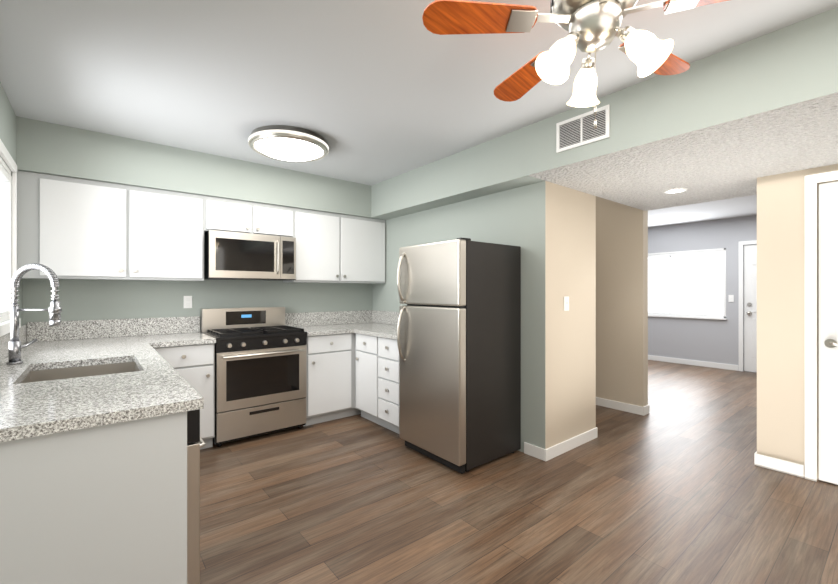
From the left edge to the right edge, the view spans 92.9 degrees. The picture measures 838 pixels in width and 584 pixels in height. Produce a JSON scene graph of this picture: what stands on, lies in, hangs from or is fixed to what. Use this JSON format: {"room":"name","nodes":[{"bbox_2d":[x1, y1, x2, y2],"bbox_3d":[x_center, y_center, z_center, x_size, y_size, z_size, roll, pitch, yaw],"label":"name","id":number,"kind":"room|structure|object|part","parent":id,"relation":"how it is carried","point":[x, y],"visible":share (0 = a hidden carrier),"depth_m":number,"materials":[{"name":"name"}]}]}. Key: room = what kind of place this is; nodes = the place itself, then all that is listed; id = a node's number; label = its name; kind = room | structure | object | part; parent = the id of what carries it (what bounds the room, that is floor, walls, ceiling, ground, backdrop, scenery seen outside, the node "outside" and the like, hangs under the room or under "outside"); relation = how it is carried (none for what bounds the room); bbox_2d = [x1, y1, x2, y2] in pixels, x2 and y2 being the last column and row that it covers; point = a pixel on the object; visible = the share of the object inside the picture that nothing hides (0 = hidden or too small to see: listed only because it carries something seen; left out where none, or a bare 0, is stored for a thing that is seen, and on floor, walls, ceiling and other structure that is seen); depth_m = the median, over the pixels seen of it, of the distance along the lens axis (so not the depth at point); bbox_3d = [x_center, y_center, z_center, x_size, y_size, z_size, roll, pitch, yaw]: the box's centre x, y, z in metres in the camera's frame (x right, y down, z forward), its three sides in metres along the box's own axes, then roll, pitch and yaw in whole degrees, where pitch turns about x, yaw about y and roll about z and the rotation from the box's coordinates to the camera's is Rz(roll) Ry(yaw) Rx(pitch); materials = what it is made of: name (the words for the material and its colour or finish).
{"room":"kitchen","nodes":[
{"label":"kitchen","id":0,"kind":"room"},
{"bbox_2d":[0,82,22,324],"bbox_3d":[-1.275,0.045,0.794,0.120,2.510,5.840,0,0,-39],"label":"wall","id":1,"kind":"structure","parent":0,"point":[7,126],"depth_m":2.57,"materials":[{"name":"grey"}]},
{"bbox_2d":[0,139,20,336],"bbox_3d":[-2.280,-0.300,2.065,0.160,1.080,1.440,0,0,-39],"label":"window","id":2,"kind":"structure","parent":1,"relation":"in","point":[9,190],"depth_m":2.57,"materials":[{"name":"white"}]},
{"bbox_2d":[0,163,9,315],"bbox_3d":[-2.259,-0.300,2.083,0.056,0.896,1.254,0,0,-39],"label":"window blinds","id":3,"kind":"object","parent":2,"relation":"attached to","point":[4,175],"visible":1,"depth_m":2.48,"materials":[{"name":"white plastic"}]},
{"bbox_2d":[23,279,371,323],"bbox_3d":[-1.824,0.045,4.032,3.105,2.510,0.120,0,0,-39],"label":"wall","id":4,"kind":"structure","parent":0,"point":[101,299],"depth_m":3.63,"materials":[{"name":"grey"}]},
{"bbox_2d":[18,171,205,280],"bbox_3d":[-2.435,-0.469,3.254,1.166,0.750,0.309,0,0,-39],"label":"upper cabinet","id":5,"kind":"object","parent":4,"relation":"attached to","point":[75,228],"depth_m":3.08,"materials":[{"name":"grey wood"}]},
{"bbox_2d":[184,296,191,307],"bbox_3d":[-2.142,0.100,3.690,0.070,0.115,0.008,0,0,-39],"label":"outlet","id":6,"kind":"object","parent":4,"relation":"attached to","point":[187,301],"visible":1,"depth_m":3.69,"materials":[{"name":"white plastic"}]},
{"bbox_2d":[206,196,297,282],"bbox_3d":[-1.668,-0.469,3.876,0.810,0.750,0.309,0,0,-39],"label":"upper cabinet","id":7,"kind":"object","parent":4,"relation":"attached to","point":[222,214],"depth_m":3.77,"materials":[{"name":"grey wood"}]},
{"bbox_2d":[204,230,295,280],"bbox_3d":[-1.629,-0.321,3.835,0.776,0.422,0.418,0,0,-39],"label":"microwave","id":8,"kind":"object","parent":7,"relation":"attached to","point":[238,256],"visible":1,"depth_m":3.67,"materials":[{"name":"silver metal"}]},
{"bbox_2d":[298,208,341,282],"bbox_3d":[-1.153,-0.469,4.293,0.515,0.750,0.309,0,0,-39],"label":"upper cabinet","id":9,"kind":"object","parent":4,"relation":"attached to","point":[319,233],"depth_m":4.19,"materials":[{"name":"grey wood"}]},
{"bbox_2d":[342,214,385,282],"bbox_3d":[-0.718,-0.469,4.646,0.605,0.750,0.309,0,0,-39],"label":"upper cabinet","id":10,"kind":"object","parent":4,"relation":"attached to","point":[363,239],"depth_m":4.52,"materials":[{"name":"grey wood"}]},
{"bbox_2d":[0,0,837,227],"bbox_3d":[2.142,-1.255,3.487,8.820,0.090,5.960,0,0,-39],"label":"ceiling","id":11,"kind":"structure","parent":0,"point":[372,92],"depth_m":2.19,"materials":[{"name":"white paint"}]},
{"bbox_2d":[16,116,386,219],"bbox_3d":[-1.682,-1.028,3.857,3.105,0.363,0.330,0,0,-39],"label":"soffit beam","id":12,"kind":"structure","parent":11,"relation":"attached to","point":[42,147],"depth_m":3.33,"materials":[{"name":"grey"}]},
{"bbox_2d":[248,125,328,161],"bbox_3d":[-1.033,-1.139,3.179,0.610,0.139,0.610,0,0,-39],"label":"flush ceiling light","id":13,"kind":"object","parent":11,"relation":"attached to","point":[288,143],"visible":1,"depth_m":3.02,"materials":[{"name":"white glass"}]},
{"bbox_2d":[254,134,323,161],"bbox_3d":[-1.033,-1.110,3.179,0.524,0.080,0.524,0,0,-39],"label":"diffuser","id":14,"kind":"object","parent":13,"relation":"attached to","point":[283,147],"depth_m":3.06,"materials":[{"name":"white glass"}]},
{"bbox_2d":[371,126,543,219],"bbox_3d":[0.211,-1.028,3.808,0.225,0.363,2.130,0,0,-39],"label":"soffit beam","id":15,"kind":"structure","parent":11,"relation":"attached to","point":[496,165],"depth_m":3.48,"materials":[{"name":"grey"}]},
{"bbox_2d":[422,0,728,128],"bbox_3d":[0.621,-0.877,1.395,1.062,0.664,1.074,0,0,-39],"label":"ceiling fan","id":16,"kind":"object","parent":11,"relation":"hanging from","point":[591,26],"visible":1,"depth_m":1.32,"materials":[{"name":"silver metal"}]},
{"bbox_3d":[0.596,-1.014,1.345,0.287,0.389,0.287,0,0,-39],"label":"motor","id":17,"kind":"part","parent":16,"relation":"part of","materials":[{"name":"silver metal"}]},
{"bbox_2d":[528,7,837,180],"bbox_3d":[1.909,-1.028,1.715,0.225,0.363,3.260,0,0,-39],"label":"soffit beam","id":18,"kind":"structure","parent":11,"relation":"attached to","point":[787,73],"depth_m":2.04,"materials":[{"name":"grey"}]},
{"bbox_2d":[556,104,609,152],"bbox_3d":[1.054,-1.045,2.580,0.010,0.200,0.360,0,0,-39],"label":"air vent grille","id":19,"kind":"object","parent":18,"relation":"attached to","point":[573,132],"visible":1,"depth_m":2.57,"materials":[{"name":"white metal"}]},
{"bbox_2d":[372,181,595,452],"bbox_3d":[0.458,0.045,4.298,0.775,2.510,2.580,0,0,-39],"label":"wall","id":20,"kind":"structure","parent":0,"point":[548,228],"depth_m":3.27,"materials":[{"name":"beige"}]},
{"bbox_2d":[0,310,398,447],"bbox_3d":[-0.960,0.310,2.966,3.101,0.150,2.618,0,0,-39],"label":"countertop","id":21,"kind":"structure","parent":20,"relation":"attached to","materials":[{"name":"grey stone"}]},
{"bbox_2d":[524,442,544,460],"bbox_3d":[0.905,1.255,3.122,0.012,0.090,0.190,0,0,-39],"label":"baseboard","id":22,"kind":"structure","parent":20,"relation":"attached to","point":[534,451],"depth_m":3.11,"materials":[{"name":"white wood"}]},
{"bbox_2d":[564,296,568,310],"bbox_3d":[1.200,0.100,3.228,0.070,0.115,0.015,0,0,-39],"label":"light switch","id":23,"kind":"object","parent":20,"relation":"attached to","point":[566,303],"visible":1,"depth_m":3.23,"materials":[{"name":"white plastic"}]},
{"bbox_2d":[545,427,597,460],"bbox_3d":[1.274,1.255,3.291,0.799,0.090,0.012,0,0,-39],"label":"baseboard","id":24,"kind":"structure","parent":20,"relation":"attached to","point":[556,450],"depth_m":3.24,"materials":[{"name":"white wood"}]},
{"bbox_2d":[200,360,837,583],"bbox_3d":[2.142,1.330,3.487,8.820,0.060,5.960,0,0,-39],"label":"floor","id":25,"kind":"structure","parent":0,"point":[675,485],"depth_m":2.39,"materials":[{"name":"brown wood"}]},
{"bbox_2d":[0,318,214,583],"bbox_3d":[-1.873,0.767,2.226,0.750,1.064,2.617,0,0,-39],"label":"kitchen counter","id":26,"kind":"object","parent":25,"relation":"on","point":[107,430],"depth_m":1.34,"materials":[{"name":"grey"}]},
{"bbox_2d":[6,263,61,364],"bbox_3d":[-2.056,0.118,2.131,0.224,0.533,0.242,0,0,-39],"label":"faucet","id":27,"kind":"object","parent":26,"relation":"on","point":[54,310],"visible":1,"depth_m":2.10,"materials":[{"name":"silver metal"}]},
{"bbox_2d":[0,379,205,583],"bbox_3d":[-1.250,0.812,1.492,0.728,0.771,0.597,0,0,-39],"label":"dishwasher","id":28,"kind":"object","parent":26,"relation":"in","point":[195,442],"depth_m":1.45,"materials":[{"name":"silver metal"}]},
{"bbox_2d":[0,322,398,463],"bbox_3d":[-0.960,0.404,2.966,3.099,0.037,2.617,0,0,-39],"label":"countertop","id":29,"kind":"structure","parent":26,"relation":"on","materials":[{"name":"grey stone"}]},
{"bbox_2d":[148,316,215,349],"bbox_3d":[-2.029,0.767,3.359,0.434,1.064,0.659,0,0,-39],"label":"backsplash","id":30,"kind":"object","parent":25,"relation":"on","point":[190,325],"depth_m":3.61,"materials":[{"name":"grey stone"}]},
{"bbox_2d":[200,307,306,446],"bbox_3d":[-1.538,0.732,3.723,0.776,1.134,0.696,0,0,-39],"label":"stove","id":31,"kind":"object","parent":25,"relation":"on","point":[260,370],"visible":0.96,"depth_m":3.52,"materials":[{"name":"silver metal"}]},
{"bbox_2d":[285,311,351,426],"bbox_3d":[-1.071,0.767,4.136,0.460,1.064,0.659,0,0,-39],"label":"base cabinet","id":32,"kind":"object","parent":25,"relation":"on","point":[329,334],"depth_m":3.94,"materials":[{"name":"grey wood"}]},
{"bbox_2d":[348,310,398,433],"bbox_3d":[-0.363,0.767,4.159,0.669,1.064,1.517,0,0,-39],"label":"base cabinet","id":33,"kind":"object","parent":25,"relation":"on","point":[375,353],"depth_m":3.83,"materials":[{"name":"grey wood"}]},
{"bbox_2d":[397,237,520,473],"bbox_3d":[0.299,0.461,3.233,0.772,1.676,0.710,0,0,-39],"label":"fridge","id":34,"kind":"object","parent":25,"relation":"on","point":[459,333],"visible":1,"depth_m":2.98,"materials":[{"name":"silver metal"}]},
{"bbox_2d":[596,196,647,406],"bbox_3d":[1.582,0.045,5.210,0.120,2.510,2.580,0,0,-39],"label":"wall","id":35,"kind":"structure","parent":0,"point":[621,302],"depth_m":4.34,"materials":[{"name":"beige paint"}]},
{"bbox_2d":[596,397,642,414],"bbox_3d":[1.569,1.255,5.121,0.012,0.090,2.460,0,0,-39],"label":"baseboard","id":36,"kind":"structure","parent":35,"relation":"attached to","point":[625,407],"depth_m":4.34,"materials":[{"name":"white wood"}]},
{"bbox_2d":[643,405,648,415],"bbox_3d":[2.398,1.255,4.203,0.144,0.090,0.012,0,0,-39],"label":"baseboard","id":37,"kind":"structure","parent":35,"relation":"attached to","point":[645,409],"depth_m":4.19,"materials":[{"name":"white wood"}]},
{"bbox_2d":[547,109,837,210],"bbox_3d":[2.705,-1.028,2.360,1.825,0.363,3.260,0,0,-39],"label":"ceiling","id":38,"kind":"structure","parent":0,"point":[731,166],"depth_m":2.70,"materials":[{"name":"white paint"}]},
{"bbox_2d":[664,188,686,192],"bbox_3d":[2.155,-0.843,3.344,0.160,0.007,0.160,0,0,-39],"label":"recessed light","id":39,"kind":"object","parent":38,"relation":"in","point":[677,190],"visible":0.98,"depth_m":3.33,"materials":[{"name":"white glass"}]},
{"bbox_2d":[648,215,756,370],"bbox_3d":[5.483,0.045,6.274,0.120,2.510,5.840,0,0,-39],"label":"wall","id":40,"kind":"structure","parent":0,"point":[712,340],"depth_m":6.86,"materials":[{"name":"grey paint"}]},
{"bbox_2d":[648,248,726,319],"bbox_3d":[4.614,-0.122,7.314,0.160,1.195,1.720,0,0,-39],"label":"window","id":41,"kind":"structure","parent":40,"relation":"in","point":[693,316],"depth_m":7.05,"materials":[{"name":"white"}]},
{"bbox_2d":[648,250,723,315],"bbox_3d":[4.593,-0.135,7.296,0.056,1.106,1.624,0,0,-39],"label":"window blinds","id":42,"kind":"object","parent":41,"relation":"attached to","point":[712,301],"visible":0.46,"depth_m":7.09,"materials":[{"name":"white plastic"}]},
{"bbox_2d":[648,355,737,370],"bbox_3d":[4.441,1.255,7.454,0.012,0.090,2.455,0,0,-39],"label":"baseboard","id":43,"kind":"structure","parent":40,"relation":"attached to","point":[697,363],"depth_m":6.96,"materials":[{"name":"white wood"}]},
{"bbox_2d":[728,295,733,301],"bbox_3d":[5.153,0.120,6.572,0.015,0.115,0.070,0,0,-39],"label":"light switch","id":44,"kind":"object","parent":40,"relation":"attached to","point":[730,298],"visible":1,"depth_m":6.57,"materials":[{"name":"white plastic"}]},
{"bbox_2d":[739,240,756,371],"bbox_3d":[5.538,0.245,6.099,0.118,2.110,1.020,0,0,-39],"label":"entry door","id":45,"kind":"structure","parent":40,"relation":"in","point":[750,308],"depth_m":6.41,"materials":[{"name":"white wood"}]},
{"bbox_2d":[757,164,837,479],"bbox_3d":[3.267,0.227,2.147,0.120,2.147,2.220,0,0,-39],"label":"wall","id":46,"kind":"structure","parent":0,"point":[781,316],"depth_m":2.86,"materials":[{"name":"beige paint"}]},
{"bbox_2d":[754,453,803,477],"bbox_3d":[2.593,1.255,2.873,0.012,0.090,0.267,0,0,-39],"label":"baseboard","id":47,"kind":"structure","parent":46,"relation":"attached to","point":[782,466],"depth_m":2.86,"materials":[{"name":"white wood"}]},
{"bbox_2d":[805,171,837,484],"bbox_3d":[2.983,0.250,2.406,0.099,2.100,0.940,0,0,-39],"label":"closet door","id":48,"kind":"structure","parent":46,"relation":"in","point":[828,332],"depth_m":2.71,"materials":[{"name":"white wood"}]}
]}

